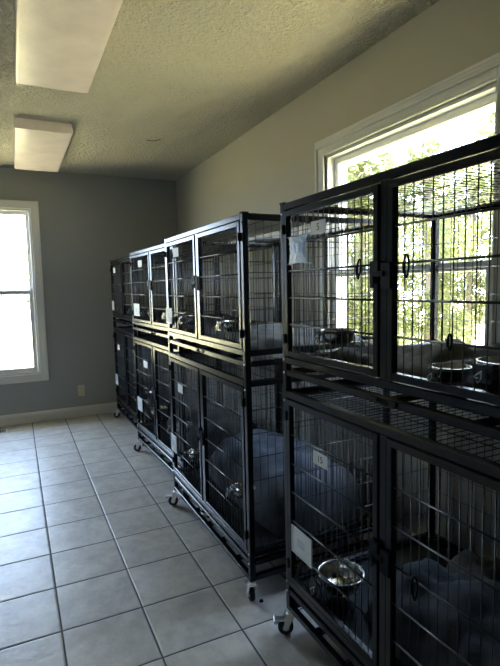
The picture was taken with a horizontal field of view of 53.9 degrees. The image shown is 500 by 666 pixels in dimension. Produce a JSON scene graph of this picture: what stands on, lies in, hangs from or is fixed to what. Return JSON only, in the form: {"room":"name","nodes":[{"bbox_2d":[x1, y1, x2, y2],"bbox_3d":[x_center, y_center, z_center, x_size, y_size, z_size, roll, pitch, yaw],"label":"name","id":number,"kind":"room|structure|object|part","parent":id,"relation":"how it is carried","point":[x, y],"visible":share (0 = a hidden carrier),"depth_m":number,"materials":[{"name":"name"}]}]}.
{"room":"animal kennel room","nodes":[
{"label":"animal kennel room","id":0,"kind":"room"},
{"bbox_2d":[0,167,177,415],"bbox_3d":[-2.575,-0.311,4.605,3.943,2.431,0.140,-4,6,-25],"label":"wall","id":1,"kind":"structure","parent":0,"point":[87,222],"depth_m":4.95,"materials":[{"name":"grey paint"}]},
{"bbox_2d":[0,199,48,384],"bbox_3d":[-2.511,-0.369,4.615,1.053,1.730,0.159,-4,6,-25],"label":"window","id":2,"kind":"structure","parent":1,"relation":"in","point":[39,372],"depth_m":4.75,"materials":[{"name":"white paint"}]},
{"bbox_3d":[-2.521,-0.747,4.583,0.871,0.790,0.026,-4,6,-25],"label":"sash","id":3,"kind":"part","parent":2,"relation":"part of","materials":[{"name":"white plastic"}]},
{"bbox_3d":[-2.491,0.006,4.627,0.871,0.798,0.026,-4,6,-25],"label":"sash","id":4,"kind":"part","parent":2,"relation":"part of","materials":[{"name":"white plastic"}]},
{"bbox_2d":[0,402,123,426],"bbox_3d":[-2.517,0.853,4.646,3.943,0.104,0.014,-4,6,-25],"label":"baseboard","id":5,"kind":"structure","parent":1,"relation":"attached to","point":[46,415],"depth_m":4.92,"materials":[{"name":"white paint"}]},
{"bbox_2d":[77,385,84,395],"bbox_3d":[-1.719,0.587,5.009,0.068,0.114,0.008,-4,6,-25],"label":"outlet cover","id":6,"kind":"object","parent":1,"relation":"attached to","point":[81,388],"visible":1,"depth_m":5.01,"materials":[{"name":"beige plastic"}]},
{"bbox_2d":[0,411,371,665],"bbox_3d":[-0.874,1.221,1.243,4.223,0.060,7.885,-4,6,-25],"label":"floor","id":7,"kind":"structure","parent":0,"point":[98,567],"depth_m":2.26,"materials":[{"name":"tile"}]},
{"bbox_2d":[0,428,7,433],"bbox_3d":[-2.379,0.914,4.491,0.300,0.006,0.140,-4,6,-25],"label":"floor vent","id":8,"kind":"object","parent":7,"relation":"in","point":[2,431],"visible":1,"depth_m":4.54,"materials":[{"name":"white metal"}]},
{"bbox_2d":[112,326,222,445],"bbox_3d":[-0.798,0.410,4.605,0.826,0.917,1.108,-4,6,-26],"label":"dog crate","id":9,"kind":"object","parent":7,"relation":"on","point":[128,402],"visible":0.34,"depth_m":4.42,"materials":[{"name":"black metal"}]},
{"bbox_3d":[-1.221,0.316,4.655,0.020,0.664,0.480,-4,6,-26],"label":"door","id":10,"kind":"part","parent":9,"relation":"part of","materials":[{"name":"black"}]},
{"bbox_3d":[-0.781,0.762,4.619,0.720,0.020,1.047,-4,6,-26],"label":"frame","id":11,"kind":"part","parent":9,"relation":"part of","materials":[{"name":"black"}]},
{"bbox_3d":[-0.997,0.355,4.194,0.020,0.664,0.480,-4,6,-26],"label":"door","id":12,"kind":"part","parent":9,"relation":"part of","materials":[{"name":"black"}]},
{"bbox_3d":[-0.799,-0.031,4.545,0.670,0.005,1.000,-4,6,-26],"label":"panel","id":13,"kind":"part","parent":9,"relation":"part of","materials":[{"name":"black metal"}]},
{"bbox_2d":[121,395,164,418],"bbox_3d":[-0.802,0.679,4.603,0.708,0.056,0.995,-4,6,-25],"label":"tray","id":14,"kind":"object","parent":9,"relation":"on","point":[129,410],"depth_m":4.45,"materials":[{"name":"black metal"}]},
{"bbox_3d":[-1.014,0.276,5.036,0.670,0.670,0.005,-4,6,-26],"label":"panel","id":15,"kind":"part","parent":9,"relation":"part of","materials":[{"name":"black metal"}]},
{"bbox_2d":[110,255,220,334],"bbox_3d":[-0.814,-0.366,4.510,0.738,0.646,1.052,-4,6,-26],"label":"dog crate","id":16,"kind":"object","parent":9,"relation":"on","point":[124,318],"visible":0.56,"depth_m":4.35,"materials":[{"name":"black metal"}]},
{"bbox_3d":[-1.237,-0.410,4.587,0.020,0.491,0.480,-4,6,-26],"label":"door","id":17,"kind":"part","parent":16,"relation":"part of","materials":[{"name":"black"}]},
{"bbox_3d":[-1.013,-0.371,4.126,0.020,0.491,0.480,-4,6,-26],"label":"door","id":18,"kind":"part","parent":16,"relation":"part of","materials":[{"name":"black"}]},
{"bbox_3d":[-1.030,-0.451,4.967,0.670,0.497,0.005,-4,6,-26],"label":"panel","id":19,"kind":"part","parent":16,"relation":"part of","materials":[{"name":"black metal"}]},
{"bbox_2d":[130,309,193,318],"bbox_3d":[-0.784,-0.181,4.539,0.600,0.059,0.900,-4,6,-26],"label":"blanket","id":20,"kind":"object","parent":16,"relation":"on","point":[172,309],"visible":0.08,"depth_m":4.24,"materials":[{"name":"grey fabric"}]},
{"bbox_3d":[-0.813,-0.671,4.484,0.670,0.005,1.000,-4,6,-26],"label":"panel","id":21,"kind":"part","parent":16,"relation":"part of","materials":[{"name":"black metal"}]},
{"bbox_3d":[-0.583,-0.373,4.048,0.670,0.497,0.005,-4,6,-26],"label":"panel","id":22,"kind":"part","parent":16,"relation":"part of","materials":[{"name":"black metal"}]},
{"bbox_3d":[-0.494,-0.433,4.660,0.006,0.497,1.000,-4,6,-26],"label":"panel","id":23,"kind":"part","parent":16,"relation":"part of","materials":[{"name":"metal"}]},
{"bbox_2d":[144,382,208,415],"bbox_3d":[-0.721,0.587,4.635,0.510,0.140,0.920,-4,6,-26],"label":"pet bed","id":24,"kind":"object","parent":9,"relation":"on","point":[163,387],"visible":0.24,"depth_m":4.39,"materials":[{"name":"blue fabric"}]},
{"bbox_3d":[-0.567,0.353,4.117,0.670,0.670,0.005,-4,6,-26],"label":"panel","id":25,"kind":"part","parent":9,"relation":"part of","materials":[{"name":"black metal"}]},
{"bbox_3d":[-0.478,0.293,4.728,0.006,0.670,1.000,-4,6,-26],"label":"panel","id":26,"kind":"part","parent":9,"relation":"part of","materials":[{"name":"metal"}]},
{"bbox_2d":[131,335,283,494],"bbox_3d":[-0.346,0.496,3.597,0.826,0.917,1.108,-4,6,-28],"label":"dog crate","id":27,"kind":"object","parent":7,"relation":"on","point":[155,431],"visible":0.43,"depth_m":3.41,"materials":[{"name":"black metal"}]},
{"bbox_2d":[137,396,142,411],"bbox_3d":[-0.837,0.542,3.743,0.005,0.100,0.120,-4,6,-28],"label":"card holder","id":28,"kind":"object","parent":27,"relation":"attached to","point":[140,404],"visible":1,"depth_m":3.73,"materials":[{"name":"white paper"}]},
{"bbox_3d":[-0.771,0.403,3.632,0.020,0.664,0.480,-4,6,-28],"label":"door","id":29,"kind":"part","parent":27,"relation":"part of","materials":[{"name":"black"}]},
{"bbox_3d":[-0.328,0.847,3.611,0.720,0.020,1.047,-4,6,-28],"label":"frame","id":30,"kind":"part","parent":27,"relation":"part of","materials":[{"name":"black"}]},
{"bbox_2d":[145,405,166,414],"bbox_3d":[-0.705,0.589,3.703,0.174,0.051,0.142,-4,6,-28],"label":"bowl","id":31,"kind":"object","parent":27,"relation":"attached to","point":[161,406],"visible":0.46,"depth_m":3.68,"materials":[{"name":"silver metal"}]},
{"bbox_3d":[-0.530,0.441,3.180,0.020,0.664,0.480,-4,6,-28],"label":"door","id":32,"kind":"part","parent":27,"relation":"part of","materials":[{"name":"black"}]},
{"bbox_3d":[-0.578,0.362,4.020,0.670,0.670,0.005,-4,6,-28],"label":"panel","id":33,"kind":"part","parent":27,"relation":"part of","materials":[{"name":"black metal"}]},
{"bbox_3d":[-0.346,0.055,3.537,0.670,0.005,1.000,-4,6,-28],"label":"panel","id":34,"kind":"part","parent":27,"relation":"part of","materials":[{"name":"black metal"}]},
{"bbox_2d":[144,420,211,461],"bbox_3d":[-0.342,0.764,3.599,0.726,0.056,1.018,-4,6,-25],"label":"tray","id":35,"kind":"object","parent":27,"relation":"on","point":[158,446],"depth_m":3.49,"materials":[{"name":"black metal"}]},
{"bbox_2d":[167,421,192,432],"bbox_3d":[-0.462,0.627,3.245,0.174,0.051,0.142,-4,6,-28],"label":"bowl","id":36,"kind":"object","parent":27,"relation":"attached to","point":[186,421],"visible":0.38,"depth_m":3.21,"materials":[{"name":"silver metal"}]},
{"bbox_2d":[129,244,281,349],"bbox_3d":[-0.361,-0.281,3.502,0.738,0.646,1.052,-4,6,-28],"label":"dog crate","id":37,"kind":"object","parent":27,"relation":"on","point":[146,326],"visible":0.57,"depth_m":3.34,"materials":[{"name":"black metal"}]},
{"bbox_2d":[134,303,139,315],"bbox_3d":[-0.841,-0.173,3.653,0.005,0.090,0.150,-4,6,-28],"label":"card holder","id":38,"kind":"object","parent":37,"relation":"attached to","point":[136,306],"visible":1,"depth_m":3.65,"materials":[{"name":"white paper"}]},
{"bbox_3d":[-0.787,-0.323,3.564,0.020,0.491,0.480,-4,6,-28],"label":"door","id":39,"kind":"part","parent":37,"relation":"part of","materials":[{"name":"black"}]},
{"bbox_2d":[142,309,163,316],"bbox_3d":[-0.721,-0.148,3.633,0.174,0.051,0.142,-4,6,-28],"label":"bowl","id":40,"kind":"object","parent":37,"relation":"attached to","point":[160,310],"visible":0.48,"depth_m":3.60,"materials":[{"name":"silver metal"}]},
{"bbox_3d":[-0.546,-0.286,3.111,0.020,0.491,0.480,-4,6,-28],"label":"door","id":41,"kind":"part","parent":37,"relation":"part of","materials":[{"name":"black"}]},
{"bbox_3d":[-0.594,-0.364,3.951,0.670,0.497,0.005,-4,6,-28],"label":"panel","id":42,"kind":"part","parent":37,"relation":"part of","materials":[{"name":"black metal"}]},
{"bbox_2d":[162,311,186,319],"bbox_3d":[-0.487,-0.111,3.193,0.174,0.051,0.142,-4,6,-28],"label":"bowl","id":43,"kind":"object","parent":37,"relation":"attached to","point":[163,315],"visible":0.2,"depth_m":3.15,"materials":[{"name":"silver metal"}]},
{"bbox_3d":[-0.361,-0.585,3.477,0.670,0.005,1.000,-4,6,-28],"label":"panel","id":44,"kind":"part","parent":37,"relation":"part of","materials":[{"name":"black metal"}]},
{"bbox_2d":[156,313,261,328],"bbox_3d":[-0.332,-0.104,3.532,0.600,0.074,0.900,-4,6,-28],"label":"blanket","id":45,"kind":"object","parent":37,"relation":"on","point":[215,314],"visible":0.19,"depth_m":3.25,"materials":[{"name":"grey fabric"}]},
{"bbox_3d":[-0.114,-0.289,3.049,0.670,0.497,0.005,-4,6,-28],"label":"panel","id":46,"kind":"part","parent":37,"relation":"part of","materials":[{"name":"black metal"}]},
{"bbox_3d":[-0.047,-0.349,3.663,0.005,0.497,1.000,-4,6,-28],"label":"panel","id":47,"kind":"part","parent":37,"relation":"part of","materials":[{"name":"black metal"}]},
{"bbox_2d":[166,403,258,455],"bbox_3d":[-0.269,0.657,3.628,0.510,0.172,0.920,-4,6,-28],"label":"pet bed","id":48,"kind":"object","parent":27,"relation":"on","point":[209,425],"visible":0.36,"depth_m":3.43,"materials":[{"name":"blue fabric"}]},
{"bbox_3d":[-0.098,0.437,3.118,0.670,0.670,0.005,-4,6,-28],"label":"panel","id":49,"kind":"part","parent":27,"relation":"part of","materials":[{"name":"black metal"}]},
{"bbox_3d":[-0.031,0.377,3.732,0.005,0.670,1.000,-4,6,-28],"label":"panel","id":50,"kind":"part","parent":27,"relation":"part of","materials":[{"name":"black metal"}]},
{"bbox_2d":[165,350,389,600],"bbox_3d":[0.082,0.582,2.588,0.826,0.917,1.108,-4,6,-26],"label":"dog crate","id":51,"kind":"object","parent":7,"relation":"on","point":[250,538],"visible":0.6,"depth_m":2.21,"materials":[{"name":"black metal"}]},
{"bbox_2d":[171,433,176,453],"bbox_3d":[-0.438,0.632,2.825,0.005,0.098,0.100,-4,6,-25],"label":"card holder","id":52,"kind":"object","parent":51,"relation":"attached to","point":[173,437],"visible":1,"depth_m":2.82,"materials":[{"name":"white plastic"}]},
{"bbox_2d":[178,383,182,393],"bbox_3d":[-0.378,0.300,2.659,0.001,0.046,0.080,-4,6,-25],"label":"number tag","id":53,"kind":"object","parent":51,"relation":"attached to","point":[180,388],"visible":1,"depth_m":2.65,"materials":[{"name":"white paper"}]},
{"bbox_3d":[-0.341,0.487,2.639,0.020,0.664,0.480,-4,6,-26],"label":"door","id":54,"kind":"part","parent":51,"relation":"part of","materials":[{"name":"black"}]},
{"bbox_2d":[182,447,198,459],"bbox_3d":[-0.312,0.680,2.756,0.139,0.041,0.114,-4,6,-26],"label":"bowl","id":55,"kind":"object","parent":51,"relation":"attached to","point":[190,449],"visible":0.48,"depth_m":2.73,"materials":[{"name":"silver metal"}]},
{"bbox_3d":[-0.117,0.526,2.178,0.020,0.664,0.480,-4,6,-26],"label":"door","id":56,"kind":"part","parent":51,"relation":"part of","materials":[{"name":"black"}]},
{"bbox_3d":[-0.134,0.447,3.020,0.670,0.670,0.005,-4,6,-26],"label":"panel","id":57,"kind":"part","parent":51,"relation":"part of","materials":[{"name":"metal"}]},
{"bbox_2d":[226,481,255,497],"bbox_3d":[-0.043,0.707,2.198,0.139,0.041,0.114,-4,6,-26],"label":"bowl","id":58,"kind":"object","parent":51,"relation":"attached to","point":[234,488],"visible":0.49,"depth_m":2.18,"materials":[{"name":"silver metal"}]},
{"bbox_3d":[0.081,0.141,2.528,0.670,0.005,1.000,-4,6,-26],"label":"panel","id":59,"kind":"part","parent":51,"relation":"part of","materials":[{"name":"black metal"}]},
{"bbox_2d":[164,211,372,380],"bbox_3d":[0.067,-0.195,2.493,0.738,0.646,1.052,-4,6,-26],"label":"dog crate","id":60,"kind":"object","parent":51,"relation":"on","point":[206,234],"visible":0.77,"depth_m":2.18,"materials":[{"name":"black metal"}]},
{"bbox_2d":[166,308,171,323],"bbox_3d":[-0.454,-0.097,2.756,0.005,0.086,0.100,-4,6,-25],"label":"card holder","id":61,"kind":"object","parent":60,"relation":"attached to","point":[168,310],"visible":1,"depth_m":2.75,"materials":[{"name":"white paper"}]},
{"bbox_2d":[173,247,177,256],"bbox_3d":[-0.391,-0.424,2.586,0.001,0.046,0.090,-4,6,-25],"label":"number tag","id":62,"kind":"object","parent":60,"relation":"attached to","point":[175,250],"visible":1,"depth_m":2.58,"materials":[{"name":"white paper"}]},
{"bbox_3d":[-0.357,-0.239,2.571,0.020,0.491,0.480,-4,6,-26],"label":"door","id":63,"kind":"part","parent":60,"relation":"part of","materials":[{"name":"black"}]},
{"bbox_2d":[178,315,208,324],"bbox_3d":[-0.305,-0.071,2.663,0.167,0.049,0.137,-4,6,-26],"label":"bowl","id":64,"kind":"object","parent":60,"relation":"attached to","point":[191,316],"visible":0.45,"depth_m":2.62,"materials":[{"name":"silver metal"}]},
{"bbox_3d":[-0.133,-0.200,2.109,0.020,0.491,0.480,-4,6,-26],"label":"door","id":65,"kind":"part","parent":60,"relation":"part of","materials":[{"name":"black"}]},
{"bbox_3d":[-0.150,-0.279,2.951,0.670,0.497,0.005,-4,6,-26],"label":"panel","id":66,"kind":"part","parent":60,"relation":"part of","materials":[{"name":"metal"}]},
{"bbox_2d":[215,320,250,331],"bbox_3d":[-0.075,-0.031,2.188,0.167,0.049,0.137,-4,6,-26],"label":"bowl","id":67,"kind":"object","parent":60,"relation":"attached to","point":[218,324],"visible":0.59,"depth_m":2.15,"materials":[{"name":"silver metal"}]},
{"bbox_2d":[194,322,360,348],"bbox_3d":[0.091,-0.015,2.520,0.620,0.070,0.940,-4,6,-26],"label":"blanket","id":68,"kind":"object","parent":60,"relation":"on","point":[261,343],"visible":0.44,"depth_m":2.27,"materials":[{"name":"grey fabric"}]},
{"bbox_3d":[0.067,-0.499,2.468,0.670,0.005,1.000,-4,6,-26],"label":"panel","id":69,"kind":"part","parent":60,"relation":"part of","materials":[{"name":"black metal"}]},
{"bbox_3d":[0.296,-0.202,2.031,0.670,0.497,0.005,-4,6,-26],"label":"panel","id":70,"kind":"part","parent":60,"relation":"part of","materials":[{"name":"black metal"}]},
{"bbox_3d":[0.387,-0.262,2.643,0.005,0.497,1.000,-4,6,-26],"label":"panel","id":71,"kind":"part","parent":60,"relation":"part of","materials":[{"name":"black metal"}]},
{"bbox_3d":[0.099,0.933,2.602,0.720,0.020,1.047,-4,6,-26],"label":"frame","id":72,"kind":"part","parent":51,"relation":"part of","materials":[{"name":"black"}]},
{"bbox_2d":[180,466,372,547],"bbox_3d":[0.078,0.851,2.586,0.707,0.056,0.994,-4,6,-25],"label":"tray","id":73,"kind":"object","parent":51,"relation":"on","point":[262,541],"depth_m":2.30,"materials":[{"name":"black"}]},
{"bbox_2d":[208,429,367,536],"bbox_3d":[0.147,0.700,2.607,0.540,0.260,0.970,-4,6,-26],"label":"pet bed","id":74,"kind":"object","parent":51,"relation":"on","point":[260,448],"visible":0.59,"depth_m":2.29,"materials":[{"name":"blue fabric"}]},
{"bbox_3d":[0.312,0.524,2.100,0.670,0.670,0.005,-4,6,-26],"label":"panel","id":75,"kind":"part","parent":51,"relation":"part of","materials":[{"name":"black metal"}]},
{"bbox_3d":[0.403,0.464,2.711,0.005,0.670,1.000,-4,6,-26],"label":"panel","id":76,"kind":"part","parent":51,"relation":"part of","materials":[{"name":"black metal"}]},
{"bbox_2d":[273,383,499,665],"bbox_3d":[0.669,0.673,1.488,0.826,0.917,1.108,-4,6,-25],"label":"dog crate","id":77,"kind":"object","parent":7,"relation":"on","point":[341,619],"visible":0.7,"depth_m":1.43,"materials":[{"name":"black metal"}]},
{"bbox_3d":[0.110,1.060,1.817,0.044,0.012,0.034,-2,5,-3],"label":"brake lever","id":78,"kind":"part","parent":77,"relation":"part of","materials":[{"name":"silver metal"}]},
{"bbox_2d":[291,524,312,568],"bbox_3d":[0.176,0.723,1.672,0.005,0.096,0.128,-4,6,-25],"label":"card holder","id":79,"kind":"object","parent":77,"relation":"attached to","point":[301,544],"visible":1,"depth_m":1.67,"materials":[{"name":"white paper"}]},
{"bbox_2d":[313,450,327,469],"bbox_3d":[0.220,0.397,1.539,0.002,0.042,0.078,-4,6,-25],"label":"number tag","id":80,"kind":"object","parent":77,"relation":"attached to","point":[319,459],"visible":1,"depth_m":1.54,"materials":[{"name":"white"}]},
{"bbox_3d":[0.686,1.024,1.502,0.720,0.020,1.047,-4,6,-25],"label":"frame","id":81,"kind":"part","parent":77,"relation":"part of","materials":[{"name":"black"}]},
{"bbox_3d":[0.246,0.579,1.540,0.020,0.664,0.480,-4,6,-25],"label":"door","id":82,"kind":"part","parent":77,"relation":"part of","materials":[{"name":"black"}]},
{"bbox_2d":[310,559,364,597],"bbox_3d":[0.296,0.849,1.683,0.200,0.058,0.163,-4,6,-25],"label":"bowl","id":83,"kind":"object","parent":77,"relation":"attached to","point":[344,574],"visible":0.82,"depth_m":1.72,"materials":[{"name":"silver metal"}]},
{"bbox_3d":[0.454,0.538,1.920,0.670,0.670,0.005,-4,6,-25],"label":"panel","id":84,"kind":"part","parent":77,"relation":"part of","materials":[{"name":"black metal"}]},
{"bbox_3d":[0.327,0.612,1.323,0.004,0.028,0.012,-4,6,-25],"label":"latch lever","id":85,"kind":"part","parent":77,"relation":"part of","materials":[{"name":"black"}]},
{"bbox_2d":[299,535,458,665],"bbox_3d":[0.664,0.942,1.486,0.706,0.056,0.992,-4,6,-25],"label":"tray","id":86,"kind":"object","parent":77,"relation":"on","point":[352,652],"depth_m":1.69,"materials":[{"name":"black"}]},
{"bbox_2d":[279,133,499,440],"bbox_3d":[0.653,-0.104,1.393,0.738,0.646,1.052,-4,6,-25],"label":"dog crate","id":87,"kind":"object","parent":77,"relation":"on","point":[383,271],"visible":0.94,"depth_m":1.25,"materials":[{"name":"black metal"}]},
{"bbox_2d":[287,233,310,265],"bbox_3d":[0.157,-0.267,1.581,0.021,0.094,0.122,-4,6,-25],"label":"pouch","id":88,"kind":"object","parent":87,"relation":"attached to","point":[297,244],"visible":1,"depth_m":1.57,"materials":[{"name":"white plastic"}]},
{"bbox_2d":[311,218,325,234],"bbox_3d":[0.204,-0.317,1.471,0.002,0.040,0.078,-4,6,-25],"label":"number tag","id":89,"kind":"object","parent":87,"relation":"attached to","point":[319,226],"visible":1,"depth_m":1.47,"materials":[{"name":"white paper"}]},
{"bbox_3d":[0.230,-0.148,1.472,0.020,0.491,0.480,-4,6,-25],"label":"door","id":90,"kind":"part","parent":87,"relation":"part of","materials":[{"name":"black"}]},
{"bbox_2d":[314,328,357,343],"bbox_3d":[0.272,0.011,1.566,0.149,0.044,0.122,-4,6,-25],"label":"bowl","id":91,"kind":"object","parent":87,"relation":"attached to","point":[327,332],"visible":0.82,"depth_m":1.53,"materials":[{"name":"silver metal"}]},
{"bbox_2d":[355,258,361,279],"bbox_3d":[0.289,-0.171,1.311,0.007,0.056,0.022,-4,6,-25],"label":"carabiner","id":92,"kind":"object","parent":87,"relation":"attached to","point":[359,259],"visible":1,"depth_m":1.31,"materials":[{"name":"black metal"}]},
{"bbox_3d":[0.438,-0.188,1.851,0.670,0.497,0.005,-4,6,-25],"label":"panel","id":93,"kind":"part","parent":87,"relation":"part of","materials":[{"name":"black metal"}]},
{"bbox_3d":[0.311,-0.129,1.253,0.004,0.028,0.012,-4,6,-25],"label":"latch lever","id":94,"kind":"part","parent":87,"relation":"part of","materials":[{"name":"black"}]},
{"bbox_2d":[369,395,396,407],"bbox_3d":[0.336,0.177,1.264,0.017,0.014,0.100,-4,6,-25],"label":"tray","id":95,"kind":"object","parent":87,"relation":"on","point":[379,399],"depth_m":1.26,"materials":[{"name":"black metal"}]},
{"bbox_2d":[402,253,409,278],"bbox_3d":[0.366,-0.157,1.153,0.007,0.059,0.022,-4,6,-25],"label":"carabiner","id":96,"kind":"object","parent":87,"relation":"attached to","point":[406,254],"visible":1,"depth_m":1.15,"materials":[{"name":"black metal"}]},
{"bbox_3d":[0.653,-0.408,1.367,0.670,0.005,1.000,-4,6,-25],"label":"panel","id":97,"kind":"part","parent":87,"relation":"part of","materials":[{"name":"black metal"}]},
{"bbox_2d":[325,338,499,392],"bbox_3d":[0.678,0.071,1.419,0.620,0.079,0.960,-4,6,-25],"label":"blanket","id":98,"kind":"object","parent":87,"relation":"on","point":[426,348],"visible":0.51,"depth_m":1.47,"materials":[{"name":"grey fabric"}]},
{"bbox_3d":[0.452,-0.109,1.010,0.020,0.491,0.480,-4,6,-25],"label":"door","id":99,"kind":"part","parent":87,"relation":"part of","materials":[{"name":"black metal"}]},
{"bbox_2d":[446,333,452,350],"bbox_3d":[0.426,0.020,1.051,0.007,0.038,0.016,-4,6,-25],"label":"carabiner","id":100,"kind":"object","parent":87,"relation":"attached to","point":[448,345],"visible":1,"depth_m":1.05,"materials":[{"name":"black metal"}]},
{"bbox_2d":[427,363,472,382],"bbox_3d":[0.462,0.095,1.147,0.116,0.034,0.095,-4,6,-25],"label":"bowl","id":101,"kind":"object","parent":87,"relation":"attached to","point":[446,367],"visible":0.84,"depth_m":1.12,"materials":[{"name":"silver metal"}]},
{"bbox_3d":[0.974,-0.171,1.542,0.005,0.497,1.000,-4,6,-25],"label":"panel","id":102,"kind":"part","parent":87,"relation":"part of","materials":[{"name":"black metal"}]},
{"bbox_2d":[472,356,498,384],"bbox_3d":[0.535,0.082,1.035,0.162,0.048,0.133,-4,6,-25],"label":"bowl","id":103,"kind":"object","parent":87,"relation":"attached to","point":[493,361],"visible":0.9,"depth_m":1.01,"materials":[{"name":"silver metal"}]},
{"bbox_3d":[0.668,0.232,1.428,0.670,0.005,1.000,-4,6,-25],"label":"panel","id":104,"kind":"part","parent":77,"relation":"part of","materials":[{"name":"black metal"}]},
{"bbox_2d":[410,576,418,600],"bbox_3d":[0.399,0.620,1.193,0.007,0.064,0.024,-4,6,-25],"label":"carabiner","id":105,"kind":"object","parent":77,"relation":"attached to","point":[413,577],"visible":1,"depth_m":1.19,"materials":[{"name":"black metal"}]},
{"bbox_2d":[363,549,499,665],"bbox_3d":[0.756,0.846,1.400,0.600,0.170,0.740,-4,6,-25],"label":"pet bed","id":106,"kind":"object","parent":77,"relation":"on","point":[476,560],"visible":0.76,"depth_m":1.42,"materials":[{"name":"blue fabric"}]},
{"bbox_3d":[0.468,0.617,1.078,0.020,0.664,0.480,-4,6,-25],"label":"door","id":107,"kind":"part","parent":77,"relation":"part of","materials":[{"name":"black metal"}]},
{"bbox_3d":[0.990,0.555,1.610,0.005,0.670,1.000,-4,6,-25],"label":"panel","id":108,"kind":"part","parent":77,"relation":"part of","materials":[{"name":"black metal"}]},
{"bbox_2d":[0,0,438,180],"bbox_3d":[-0.929,-1.268,1.008,4.223,0.080,7.885,-4,6,-25],"label":"ceiling","id":109,"kind":"structure","parent":0,"point":[193,76],"depth_m":2.66,"materials":[{"name":"beige paint"}]},
{"bbox_2d":[14,117,72,171],"bbox_3d":[-1.655,-1.449,3.878,0.370,0.068,1.220,-4,6,-25],"label":"ceiling light","id":110,"kind":"object","parent":109,"relation":"attached to","point":[39,145],"visible":1,"depth_m":3.63,"materials":[{"name":"plastic"}]},
{"bbox_2d":[14,0,122,92],"bbox_3d":[-0.795,-1.299,2.090,0.370,0.068,1.220,-4,6,-25],"label":"ceiling light","id":111,"kind":"object","parent":109,"relation":"attached to","point":[59,44],"visible":1,"depth_m":2.13,"materials":[{"name":"plastic"}]},
{"bbox_2d":[176,0,499,557],"bbox_3d":[0.939,-0.142,2.001,0.140,2.431,7.885,-4,6,-25],"label":"wall","id":112,"kind":"structure","parent":0,"point":[271,164],"depth_m":2.64,"materials":[{"name":"grey paint"}]},
{"bbox_2d":[396,522,415,540],"bbox_3d":[0.899,1.021,2.071,0.014,0.104,7.590,-4,6,-25],"label":"baseboard","id":113,"kind":"structure","parent":112,"relation":"attached to","point":[398,533],"depth_m":2.40,"materials":[{"name":"white paint"}]},
{"bbox_2d":[314,52,499,426],"bbox_3d":[0.729,-0.362,2.366,0.169,1.376,1.273,-4,6,-25],"label":"window","id":114,"kind":"structure","parent":112,"relation":"in","point":[331,169],"depth_m":2.21,"materials":[{"name":"white paint"}]},
{"bbox_3d":[0.655,-1.024,2.270,0.034,0.037,1.248,-4,6,-25],"label":"head moulding","id":115,"kind":"part","parent":114,"relation":"part of","materials":[{"name":"white paint"}]},
{"bbox_3d":[0.717,-0.049,2.387,0.026,0.548,1.073,-4,6,-25],"label":"sash","id":116,"kind":"part","parent":114,"relation":"part of","materials":[{"name":"white plastic"}]},
{"bbox_3d":[0.731,-0.616,2.346,0.026,0.668,1.073,-4,6,-25],"label":"sash","id":117,"kind":"part","parent":114,"relation":"part of","materials":[{"name":"white plastic"}]},
{"bbox_2d":[347,105,494,166],"bbox_3d":[-0.930,-1.183,1.069,5.183,0.501,8.905,-4,6,-25],"label":"soffit","id":118,"kind":"structure","parent":0,"point":[488,110],"depth_m":2.81,"materials":[{"name":"white paint"}]},
{"label":"outside","id":119,"kind":"structure","parent":0,"visible":0},
{"bbox_2d":[0,295,484,369],"bbox_3d":[4.732,0.525,13.450,100.000,0.020,100.000,-4,6,-25],"label":"lawn","id":120,"kind":"structure","parent":119,"point":[16,350],"depth_m":19.06,"materials":[{"name":"green plant"}]},
{"bbox_2d":[0,263,8,302],"bbox_3d":[-14.740,-2.639,27.086,2.299,4.571,2.277,-1,5,4],"label":"leafy tree","id":121,"kind":"object","parent":120,"relation":"on","point":[2,296],"visible":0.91,"depth_m":27.66,"materials":[{"name":"yellow plant"}]},
{"bbox_2d":[12,245,30,322],"bbox_3d":[-11.562,-2.650,26.459,2.277,4.571,2.299,2,7,34],"label":"leafy tree","id":122,"kind":"object","parent":120,"relation":"on","point":[25,273],"visible":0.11,"depth_m":26.05,"materials":[{"name":"yellow plant"}]},
{"bbox_2d":[348,204,371,303],"bbox_3d":[2.678,-1.761,13.742,2.277,4.571,2.299,-5,7,-38],"label":"leafy tree","id":123,"kind":"object","parent":120,"relation":"on","point":[350,204],"visible":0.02,"depth_m":13.53,"materials":[{"name":"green plant"}]},
{"bbox_2d":[347,149,413,344],"bbox_3d":[1.653,-1.175,7.783,2.299,4.571,2.277,-2,5,-10],"label":"leafy tree","id":124,"kind":"object","parent":120,"relation":"on","point":[358,171],"visible":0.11,"depth_m":7.31,"materials":[{"name":"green plant"}]},
{"bbox_2d":[366,195,423,334],"bbox_3d":[4.806,-2.289,16.369,2.111,5.032,2.731,-5,7,-37],"label":"leafy tree","id":125,"kind":"object","parent":120,"relation":"on","point":[408,285],"visible":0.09,"depth_m":16.23,"materials":[{"name":"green plant"}]},
{"bbox_2d":[367,129,484,343],"bbox_3d":[3.922,-1.712,10.486,2.731,5.032,2.111,-2,5,-9],"label":"leafy tree","id":126,"kind":"object","parent":120,"relation":"on","point":[431,149],"visible":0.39,"depth_m":10.42,"materials":[{"name":"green plant"}]},
{"bbox_2d":[420,211,480,328],"bbox_3d":[7.397,-2.310,18.443,2.277,4.571,2.299,1,6,24],"label":"leafy tree","id":127,"kind":"object","parent":120,"relation":"on","point":[455,309],"visible":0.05,"depth_m":18.17,"materials":[{"name":"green plant"}]},
{"bbox_2d":[423,165,492,343],"bbox_3d":[5.999,-2.033,13.289,2.277,5.052,2.299,-2,5,-7],"label":"leafy tree","id":128,"kind":"object","parent":120,"relation":"on","point":[469,307],"visible":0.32,"depth_m":13.25,"materials":[{"name":"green plant"}]},
{"bbox_2d":[466,112,494,323],"bbox_3d":[3.436,-1.190,5.072,2.111,5.032,2.731,1,6,19],"label":"leafy tree","id":129,"kind":"object","parent":120,"relation":"on","point":[484,131],"visible":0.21,"depth_m":5.83,"materials":[{"name":"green plant"}]}
]}

